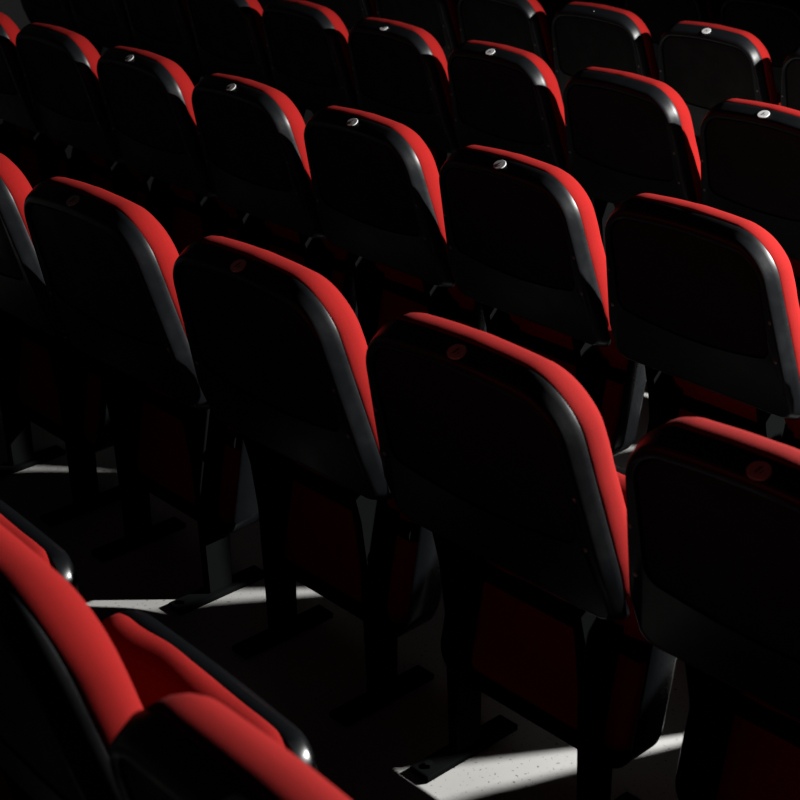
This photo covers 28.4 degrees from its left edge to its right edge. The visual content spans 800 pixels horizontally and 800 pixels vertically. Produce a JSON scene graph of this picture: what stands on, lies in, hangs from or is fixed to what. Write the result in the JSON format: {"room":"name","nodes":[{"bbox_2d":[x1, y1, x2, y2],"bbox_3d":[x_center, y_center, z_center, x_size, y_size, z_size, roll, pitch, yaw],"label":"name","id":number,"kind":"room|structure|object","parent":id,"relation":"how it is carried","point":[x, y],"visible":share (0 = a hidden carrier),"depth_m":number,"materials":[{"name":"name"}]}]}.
{"room":"auditorium","nodes":[
{"label":"auditorium","id":0,"kind":"room"},
{"bbox_2d":[0,0,29,29],"bbox_3d":[-3.703,-3.812,8.085,9.900,5.100,0.200,-21,31,-36],"label":"wall","id":1,"kind":"structure","parent":0,"point":[13,9],"depth_m":9.80,"materials":[{"name":"black paint"}]},
{"bbox_2d":[0,0,688,799],"bbox_3d":[0.071,-0.202,5.117,9.500,0.628,11.000,-21,31,-36],"label":"floor","id":2,"kind":"structure","parent":0,"point":[316,671],"depth_m":3.03,"materials":[{"name":"concrete"}]},
{"bbox_2d":[0,12,68,188],"bbox_3d":[-1.309,-0.961,5.542,0.338,0.865,0.487,-20,30,-35],"label":"seat","id":3,"kind":"object","parent":2,"relation":"on","point":[40,157],"visible":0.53,"depth_m":5.42,"materials":[{"name":"black plastic"}]},
{"bbox_2d":[0,12,21,67],"bbox_3d":[-1.370,-1.159,5.403,0.147,0.386,0.487,-20,30,-35],"label":"backrest cushion","id":4,"kind":"object","parent":3,"relation":"on","point":[9,58],"depth_m":5.19,"materials":[{"name":"red fabric"}]},
{"bbox_2d":[16,125,66,188],"bbox_3d":[-1.253,-0.921,5.609,0.138,0.421,0.418,-20,30,-35],"label":"seat cushion","id":5,"kind":"object","parent":3,"relation":"on","point":[26,160],"depth_m":5.63,"materials":[{"name":"red fabric"}]},
{"bbox_2d":[0,500,78,799],"bbox_3d":[-0.681,0.317,2.224,0.339,0.865,0.487,-20,30,-35],"label":"seat","id":6,"kind":"object","parent":2,"relation":"on","point":[25,531],"visible":0.16,"depth_m":2.16,"materials":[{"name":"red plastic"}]},
{"bbox_2d":[0,514,50,799],"bbox_3d":[-0.625,0.358,2.292,0.138,0.421,0.418,-20,30,-35],"label":"seat cushion","id":7,"kind":"object","parent":6,"relation":"on","point":[35,541],"depth_m":2.18,"materials":[{"name":"red fabric"}]},
{"bbox_2d":[0,153,120,526],"bbox_3d":[-0.827,-0.192,3.574,0.338,0.865,0.487,-21,31,-36],"label":"seat","id":8,"kind":"object","parent":2,"relation":"on","point":[46,381],"visible":0.64,"depth_m":3.55,"materials":[{"name":"black plastic"}]},
{"bbox_2d":[0,153,32,243],"bbox_3d":[-0.886,-0.389,3.434,0.147,0.386,0.487,-21,31,-36],"label":"backrest cushion","id":9,"kind":"object","parent":8,"relation":"on","point":[14,186],"depth_m":3.23,"materials":[{"name":"red fabric"}]},
{"bbox_2d":[18,321,100,443],"bbox_3d":[-0.772,-0.152,3.643,0.138,0.421,0.418,-21,31,-36],"label":"seat cushion","id":10,"kind":"object","parent":8,"relation":"on","point":[38,399],"depth_m":3.65,"materials":[{"name":"red fabric"}]},
{"bbox_2d":[20,0,108,48],"bbox_3d":[-1.515,-1.666,7.231,0.336,0.865,0.487,-19,30,-33],"label":"seat","id":11,"kind":"object","parent":2,"relation":"on","point":[51,12],"visible":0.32,"depth_m":7.08,"materials":[{"name":"black plastic"}]},
{"bbox_2d":[15,22,150,213],"bbox_3d":[-0.977,-0.805,5.173,0.336,0.865,0.487,-20,30,-35],"label":"seat","id":12,"kind":"object","parent":2,"relation":"on","point":[59,64],"visible":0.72,"depth_m":5.02,"materials":[{"name":"black plastic"}]},
{"bbox_2d":[28,22,105,106],"bbox_3d":[-1.039,-1.003,5.034,0.147,0.386,0.487,-20,30,-35],"label":"backrest cushion","id":13,"kind":"object","parent":12,"relation":"on","point":[65,75],"depth_m":4.91,"materials":[{"name":"red fabric"}]},
{"bbox_2d":[87,152,146,208],"bbox_3d":[-0.922,-0.764,5.240,0.138,0.421,0.418,-20,30,-35],"label":"seat cushion","id":14,"kind":"object","parent":12,"relation":"on","point":[134,190],"depth_m":5.12,"materials":[{"name":"red fabric"}]},
{"bbox_2d":[69,0,136,55],"bbox_3d":[-1.196,-1.505,6.853,0.336,0.865,0.487,-19,30,-33],"label":"seat","id":15,"kind":"object","parent":2,"relation":"on","point":[105,23],"visible":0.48,"depth_m":6.71,"materials":[{"name":"black plastic"}]},
{"bbox_2d":[24,177,263,615],"bbox_3d":[-0.482,-0.040,3.215,0.338,0.865,0.487,-21,31,-36],"label":"seat","id":16,"kind":"object","parent":2,"relation":"on","point":[106,263],"visible":0.86,"depth_m":3.14,"materials":[{"name":"black plastic"}]},
{"bbox_2d":[42,177,187,339],"bbox_3d":[-0.542,-0.238,3.075,0.147,0.386,0.487,-21,31,-36],"label":"backrest cushion","id":17,"kind":"object","parent":16,"relation":"on","point":[99,287],"depth_m":2.97,"materials":[{"name":"red fabric"}]},
{"bbox_2d":[137,384,241,523],"bbox_3d":[-0.428,0.000,3.284,0.138,0.421,0.418,-21,31,-36],"label":"seat cushion","id":18,"kind":"object","parent":16,"relation":"on","point":[164,470],"depth_m":3.29,"materials":[{"name":"red fabric"}]},
{"bbox_2d":[0,524,317,799],"bbox_3d":[-0.338,0.480,1.841,0.339,0.865,0.487,-20,30,-35],"label":"seat","id":19,"kind":"object","parent":2,"relation":"on","point":[70,680],"visible":0.78,"depth_m":1.52,"materials":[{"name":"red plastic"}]},
{"bbox_2d":[0,524,142,753],"bbox_3d":[-0.399,0.282,1.702,0.147,0.386,0.487,-20,30,-35],"label":"backrest cushion","id":20,"kind":"object","parent":19,"relation":"on","point":[77,693],"depth_m":1.50,"materials":[{"name":"red fabric"}]},
{"bbox_2d":[101,613,284,747],"bbox_3d":[-0.282,0.521,1.908,0.138,0.421,0.418,-20,30,-35],"label":"seat cushion","id":21,"kind":"object","parent":19,"relation":"on","point":[158,665],"depth_m":1.86,"materials":[{"name":"red fabric"}]},
{"bbox_2d":[123,0,206,86],"bbox_3d":[-0.876,-1.345,6.476,0.336,0.865,0.487,-19,30,-33],"label":"seat","id":22,"kind":"object","parent":2,"relation":"on","point":[163,28],"visible":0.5,"depth_m":6.29,"materials":[{"name":"black plastic"}]},
{"bbox_2d":[181,0,193,35],"bbox_3d":[-0.939,-1.543,6.338,0.147,0.386,0.487,-19,30,-33],"label":"backrest cushion","id":23,"kind":"object","parent":22,"relation":"on","point":[186,28],"depth_m":6.15,"materials":[{"name":"red fabric"}]},
{"bbox_2d":[97,46,242,254],"bbox_3d":[-0.647,-0.648,4.803,0.338,0.865,0.487,-20,30,-35],"label":"seat","id":24,"kind":"object","parent":2,"relation":"on","point":[147,96],"visible":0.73,"depth_m":4.66,"materials":[{"name":"black plastic"}]},
{"bbox_2d":[110,46,201,147],"bbox_3d":[-0.708,-0.846,4.665,0.147,0.386,0.487,-20,30,-35],"label":"backrest cushion","id":25,"kind":"object","parent":24,"relation":"on","point":[147,111],"depth_m":4.56,"materials":[{"name":"red fabric"}]},
{"bbox_2d":[169,184,238,254],"bbox_3d":[-0.591,-0.607,4.871,0.138,0.421,0.418,-20,30,-35],"label":"seat cushion","id":26,"kind":"object","parent":24,"relation":"on","point":[185,226],"depth_m":4.89,"materials":[{"name":"red fabric"}]},
{"bbox_2d":[108,693,350,799],"bbox_3d":[0.005,0.643,1.457,0.338,0.865,0.487,-20,30,-35],"label":"seat","id":27,"kind":"object","parent":2,"relation":"on","point":[186,746],"visible":1,"depth_m":1.25,"materials":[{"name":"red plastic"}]},
{"bbox_2d":[186,0,276,88],"bbox_3d":[-0.557,-1.184,6.098,0.336,0.865,0.487,-19,30,-33],"label":"seat","id":28,"kind":"object","parent":2,"relation":"on","point":[229,37],"visible":0.46,"depth_m":5.89,"materials":[{"name":"black plastic"}]},
{"bbox_2d":[246,0,269,62],"bbox_3d":[-0.620,-1.382,5.960,0.147,0.386,0.487,-19,30,-33],"label":"backrest cushion","id":29,"kind":"object","parent":28,"relation":"on","point":[256,48],"depth_m":5.77,"materials":[{"name":"red fabric"}]},
{"bbox_2d":[257,0,272,9],"bbox_3d":[-0.506,-1.667,7.314,0.336,0.865,0.488,-20,30,-34],"label":"seat","id":30,"kind":"object","parent":2,"relation":"on","point":[263,3],"visible":0.02,"depth_m":7.21,"materials":[{"name":"black plastic"}]},
{"bbox_2d":[191,73,357,318],"bbox_3d":[-0.316,-0.491,4.434,0.338,0.865,0.487,-20,30,-35],"label":"seat","id":31,"kind":"object","parent":2,"relation":"on","point":[251,134],"visible":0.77,"depth_m":4.27,"materials":[{"name":"black plastic"}]},
{"bbox_2d":[206,73,314,198],"bbox_3d":[-0.377,-0.690,4.295,0.147,0.386,0.487,-20,30,-35],"label":"backrest cushion","id":32,"kind":"object","parent":31,"relation":"on","point":[252,152],"depth_m":4.20,"materials":[{"name":"red fabric"}]},
{"bbox_2d":[264,220,346,293],"bbox_3d":[-0.260,-0.451,4.502,0.138,0.421,0.418,-20,30,-35],"label":"seat cushion","id":33,"kind":"object","parent":31,"relation":"on","point":[284,242],"depth_m":4.39,"materials":[{"name":"red fabric"}]},
{"bbox_2d":[173,235,441,726],"bbox_3d":[-0.138,0.111,2.856,0.338,0.865,0.487,-21,31,-36],"label":"seat","id":34,"kind":"object","parent":2,"relation":"on","point":[278,352],"visible":0.94,"depth_m":2.77,"materials":[{"name":"black plastic"}]},
{"bbox_2d":[195,235,380,457],"bbox_3d":[-0.197,-0.086,2.716,0.147,0.386,0.487,-21,31,-36],"label":"backrest cushion","id":35,"kind":"object","parent":34,"relation":"on","point":[296,388],"depth_m":2.62,"materials":[{"name":"red fabric"}]},
{"bbox_2d":[285,462,419,622],"bbox_3d":[-0.084,0.151,2.925,0.138,0.421,0.418,-21,31,-36],"label":"seat cushion","id":36,"kind":"object","parent":34,"relation":"on","point":[321,549],"depth_m":2.92,"materials":[{"name":"red fabric"}]},
{"bbox_2d":[262,0,359,125],"bbox_3d":[-0.237,-1.023,5.721,0.336,0.865,0.487,-19,30,-33],"label":"seat","id":37,"kind":"object","parent":2,"relation":"on","point":[307,42],"visible":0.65,"depth_m":5.51,"materials":[{"name":"black plastic"}]},
{"bbox_2d":[282,0,355,92],"bbox_3d":[-0.300,-1.221,5.583,0.147,0.386,0.487,-19,30,-33],"label":"backrest cushion","id":38,"kind":"object","parent":37,"relation":"on","point":[315,49],"depth_m":5.46,"materials":[{"name":"red fabric"}]},
{"bbox_2d":[304,0,377,33],"bbox_3d":[-0.177,-1.510,6.943,0.336,0.865,0.487,-20,30,-34],"label":"seat","id":39,"kind":"object","parent":2,"relation":"on","point":[350,12],"visible":0.11,"depth_m":6.71,"materials":[{"name":"black plastic"}]},
{"bbox_2d":[369,0,377,17],"bbox_3d":[-0.239,-1.707,6.804,0.147,0.386,0.487,-20,30,-34],"label":"backrest cushion","id":40,"kind":"object","parent":39,"relation":"on","point":[372,4],"depth_m":6.63,"materials":[{"name":"red fabric"}]},
{"bbox_2d":[304,106,486,346],"bbox_3d":[0.015,-0.335,4.065,0.338,0.865,0.487,-20,30,-35],"label":"seat","id":41,"kind":"object","parent":2,"relation":"on","point":[376,188],"visible":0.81,"depth_m":3.91,"materials":[{"name":"black plastic"}]},
{"bbox_2d":[321,106,452,273],"bbox_3d":[-0.046,-0.533,3.926,0.147,0.386,0.487,-20,30,-35],"label":"backrest cushion","id":42,"kind":"object","parent":41,"relation":"on","point":[382,205],"depth_m":3.85,"materials":[{"name":"red fabric"}]},
{"bbox_2d":[375,263,474,331],"bbox_3d":[0.071,-0.294,4.132,0.138,0.421,0.418,-20,30,-35],"label":"seat cushion","id":43,"kind":"object","parent":41,"relation":"on","point":[397,293],"depth_m":4.15,"materials":[{"name":"red fabric"}]},
{"bbox_2d":[348,17,459,173],"bbox_3d":[0.081,-0.862,5.343,0.339,0.865,0.487,-19,30,-33],"label":"seat","id":44,"kind":"object","parent":2,"relation":"on","point":[400,73],"visible":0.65,"depth_m":5.13,"materials":[{"name":"black plastic"}]},
{"bbox_2d":[428,144,459,173],"bbox_3d":[0.139,-0.820,5.409,0.138,0.421,0.418,-19,30,-33],"label":"seat cushion","id":45,"kind":"object","parent":44,"relation":"on","point":[432,150],"depth_m":5.39,"materials":[{"name":"red fabric"}]},
{"bbox_2d":[375,0,460,62],"bbox_3d":[0.151,-1.352,6.572,0.336,0.865,0.487,-20,30,-34],"label":"seat","id":46,"kind":"object","parent":2,"relation":"on","point":[439,18],"visible":0.2,"depth_m":6.31,"materials":[{"name":"black plastic"}]},
{"bbox_2d":[446,0,460,44],"bbox_3d":[0.089,-1.550,6.433,0.147,0.386,0.487,-20,30,-34],"label":"backrest cushion","id":47,"kind":"object","parent":46,"relation":"on","point":[453,37],"depth_m":6.25,"materials":[{"name":"red fabric"}]},
{"bbox_2d":[457,0,563,105],"bbox_3d":[0.480,-1.194,6.201,0.336,0.865,0.487,-20,30,-34],"label":"seat","id":48,"kind":"object","parent":2,"relation":"on","point":[520,24],"visible":0.25,"depth_m":5.94,"materials":[{"name":"black plastic"}]},
{"bbox_2d":[527,0,554,74],"bbox_3d":[0.418,-1.392,6.062,0.147,0.386,0.487,-20,30,-34],"label":"backrest cushion","id":49,"kind":"object","parent":48,"relation":"on","point":[539,38],"depth_m":5.87,"materials":[{"name":"red fabric"}]},
{"bbox_2d":[366,312,676,799],"bbox_3d":[0.206,0.263,2.497,0.338,0.865,0.487,-21,31,-36],"label":"seat","id":50,"kind":"object","parent":2,"relation":"on","point":[488,445],"visible":0.93,"depth_m":2.40,"materials":[{"name":"black plastic"}]},
{"bbox_2d":[392,312,629,598],"bbox_3d":[0.147,0.065,2.357,0.147,0.386,0.487,-21,31,-36],"label":"backrest cushion","id":51,"kind":"object","parent":50,"relation":"on","point":[474,466],"depth_m":2.27,"materials":[{"name":"red fabric"}]},
{"bbox_2d":[472,471,650,750],"bbox_3d":[0.261,0.303,2.566,0.138,0.421,0.418,-21,31,-36],"label":"seat cushion","id":52,"kind":"object","parent":50,"relation":"on","point":[524,656],"depth_m":2.56,"materials":[{"name":"red fabric"}]},
{"bbox_2d":[447,40,596,217],"bbox_3d":[0.401,-0.701,4.965,0.339,0.865,0.487,-19,30,-33],"label":"seat","id":53,"kind":"object","parent":2,"relation":"on","point":[504,97],"visible":0.54,"depth_m":4.74,"materials":[{"name":"black plastic"}]},
{"bbox_2d":[464,40,570,174],"bbox_3d":[0.339,-0.900,4.828,0.147,0.386,0.487,-19,30,-33],"label":"backrest cushion","id":54,"kind":"object","parent":53,"relation":"on","point":[507,108],"depth_m":4.72,"materials":[{"name":"red fabric"}]},
{"bbox_2d":[439,145,645,455],"bbox_3d":[0.346,-0.178,3.696,0.339,0.865,0.487,-20,30,-35],"label":"seat","id":55,"kind":"object","parent":2,"relation":"on","point":[524,242],"visible":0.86,"depth_m":3.54,"materials":[{"name":"black plastic"}]},
{"bbox_2d":[459,145,611,330],"bbox_3d":[0.285,-0.376,3.557,0.147,0.386,0.487,-20,30,-35],"label":"backrest cushion","id":56,"kind":"object","parent":55,"relation":"on","point":[524,253],"depth_m":3.47,"materials":[{"name":"red fabric"}]},
{"bbox_2d":[508,313,628,448],"bbox_3d":[0.402,-0.137,3.763,0.138,0.421,0.418,-20,30,-35],"label":"seat cushion","id":57,"kind":"object","parent":55,"relation":"on","point":[610,369],"depth_m":3.65,"materials":[{"name":"red fabric"}]},
{"bbox_2d":[552,2,658,101],"bbox_3d":[0.808,-1.037,5.830,0.336,0.865,0.487,-20,30,-34],"label":"seat","id":58,"kind":"object","parent":2,"relation":"on","point":[584,34],"visible":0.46,"depth_m":5.59,"materials":[{"name":"black plastic"}]},
{"bbox_2d":[567,2,658,80],"bbox_3d":[0.746,-1.235,5.691,0.147,0.386,0.487,-20,30,-34],"label":"backrest cushion","id":59,"kind":"object","parent":58,"relation":"on","point":[598,35],"depth_m":5.56,"materials":[{"name":"red fabric"}]},
{"bbox_2d":[563,67,700,254],"bbox_3d":[0.721,-0.540,4.589,0.336,0.865,0.487,-19,30,-33],"label":"seat","id":60,"kind":"object","parent":2,"relation":"on","point":[628,135],"visible":0.55,"depth_m":4.38,"materials":[{"name":"black plastic"}]},
{"bbox_2d":[580,67,700,203],"bbox_3d":[0.658,-0.739,4.451,0.147,0.386,0.487,-19,30,-33],"label":"backrest cushion","id":61,"kind":"object","parent":60,"relation":"on","point":[630,146],"depth_m":4.36,"materials":[{"name":"red fabric"}]},
{"bbox_2d":[625,0,716,69],"bbox_3d":[1.205,-1.383,6.745,0.336,0.865,0.487,-20,30,-34],"label":"seat","id":62,"kind":"object","parent":2,"relation":"on","point":[658,16],"visible":0.16,"depth_m":6.55,"materials":[{"name":"black plastic"}]},
{"bbox_2d":[705,0,716,23],"bbox_3d":[1.143,-1.581,6.606,0.147,0.386,0.487,-20,30,-34],"label":"backrest cushion","id":63,"kind":"object","parent":62,"relation":"on","point":[710,17],"depth_m":6.40,"materials":[{"name":"red fabric"}]},
{"bbox_2d":[605,193,799,449],"bbox_3d":[0.678,-0.022,3.327,0.336,0.865,0.487,-20,30,-35],"label":"seat","id":64,"kind":"object","parent":2,"relation":"on","point":[702,297],"visible":0.73,"depth_m":3.15,"materials":[{"name":"black plastic"}]},
{"bbox_2d":[629,193,799,380],"bbox_3d":[0.616,-0.219,3.188,0.147,0.386,0.487,-20,30,-35],"label":"backrest cushion","id":65,"kind":"object","parent":64,"relation":"on","point":[699,310],"depth_m":3.11,"materials":[{"name":"red fabric"}]},
{"bbox_2d":[673,376,799,438],"bbox_3d":[0.733,0.019,3.394,0.138,0.421,0.418,-20,30,-35],"label":"seat cushion","id":66,"kind":"object","parent":64,"relation":"on","point":[689,399],"depth_m":3.40,"materials":[{"name":"red fabric"}]},
{"bbox_2d":[625,417,799,799],"bbox_3d":[0.551,0.414,2.138,0.338,0.865,0.487,-21,31,-36],"label":"seat","id":67,"kind":"object","parent":2,"relation":"on","point":[713,508],"visible":1,"depth_m":2.04,"materials":[{"name":"black plastic"}]},
{"bbox_2d":[657,417,799,469],"bbox_3d":[0.491,0.217,1.998,0.147,0.386,0.487,-21,31,-36],"label":"backrest cushion","id":68,"kind":"object","parent":67,"relation":"on","point":[740,447],"depth_m":1.92,"materials":[{"name":"red fabric"}]},
{"bbox_2d":[717,691,799,799],"bbox_3d":[0.605,0.455,2.207,0.138,0.421,0.418,-21,31,-36],"label":"seat cushion","id":69,"kind":"object","parent":67,"relation":"on","point":[758,744],"depth_m":2.27,"materials":[{"name":"red fabric"}]},
{"bbox_2d":[659,21,780,160],"bbox_3d":[1.136,-0.879,5.459,0.339,0.865,0.487,-20,30,-34],"label":"seat","id":70,"kind":"object","parent":2,"relation":"on","point":[708,65],"visible":0.41,"depth_m":5.24,"materials":[{"name":"black plastic"}]},
{"bbox_2d":[675,21,778,104],"bbox_3d":[1.075,-1.077,5.321,0.147,0.386,0.487,-20,30,-34],"label":"backrest cushion","id":71,"kind":"object","parent":70,"relation":"on","point":[738,65],"depth_m":5.21,"materials":[{"name":"red fabric"}]},
{"bbox_2d":[700,98,799,306],"bbox_3d":[1.040,-0.379,4.211,0.339,0.865,0.487,-19,30,-33],"label":"seat","id":72,"kind":"object","parent":2,"relation":"on","point":[750,150],"visible":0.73,"depth_m":4.06,"materials":[{"name":"black plastic"}]},
{"bbox_2d":[723,98,799,116],"bbox_3d":[0.978,-0.578,4.073,0.147,0.386,0.487,-19,30,-33],"label":"backrest cushion","id":73,"kind":"object","parent":72,"relation":"on","point":[735,105],"depth_m":3.98,"materials":[{"name":"red fabric"}]},
{"bbox_2d":[789,258,799,306],"bbox_3d":[1.097,-0.338,4.277,0.138,0.421,0.418,-19,30,-33],"label":"seat cushion","id":74,"kind":"object","parent":72,"relation":"on","point":[795,264],"depth_m":4.27,"materials":[{"name":"red fabric"}]},
{"bbox_2d":[720,0,799,102],"bbox_3d":[1.531,-1.225,6.372,0.336,0.865,0.487,-20,30,-34],"label":"seat","id":75,"kind":"object","parent":2,"relation":"on","point":[776,23],"visible":0.35,"depth_m":6.16,"materials":[{"name":"black plastic"}]},
{"bbox_2d":[781,46,799,110],"bbox_3d":[1.465,-0.722,5.088,0.336,0.865,0.487,-20,30,-34],"label":"seat","id":76,"kind":"object","parent":2,"relation":"on","point":[790,73],"visible":0.44,"depth_m":5.01,"materials":[{"name":"black plastic"}]},
{"bbox_2d":[545,0,723,24],"bbox_3d":[3.636,-3.609,7.099,0.200,5.100,11.000,-21,31,-36],"label":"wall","id":77,"kind":"structure","parent":0,"point":[620,4],"depth_m":10.27,"materials":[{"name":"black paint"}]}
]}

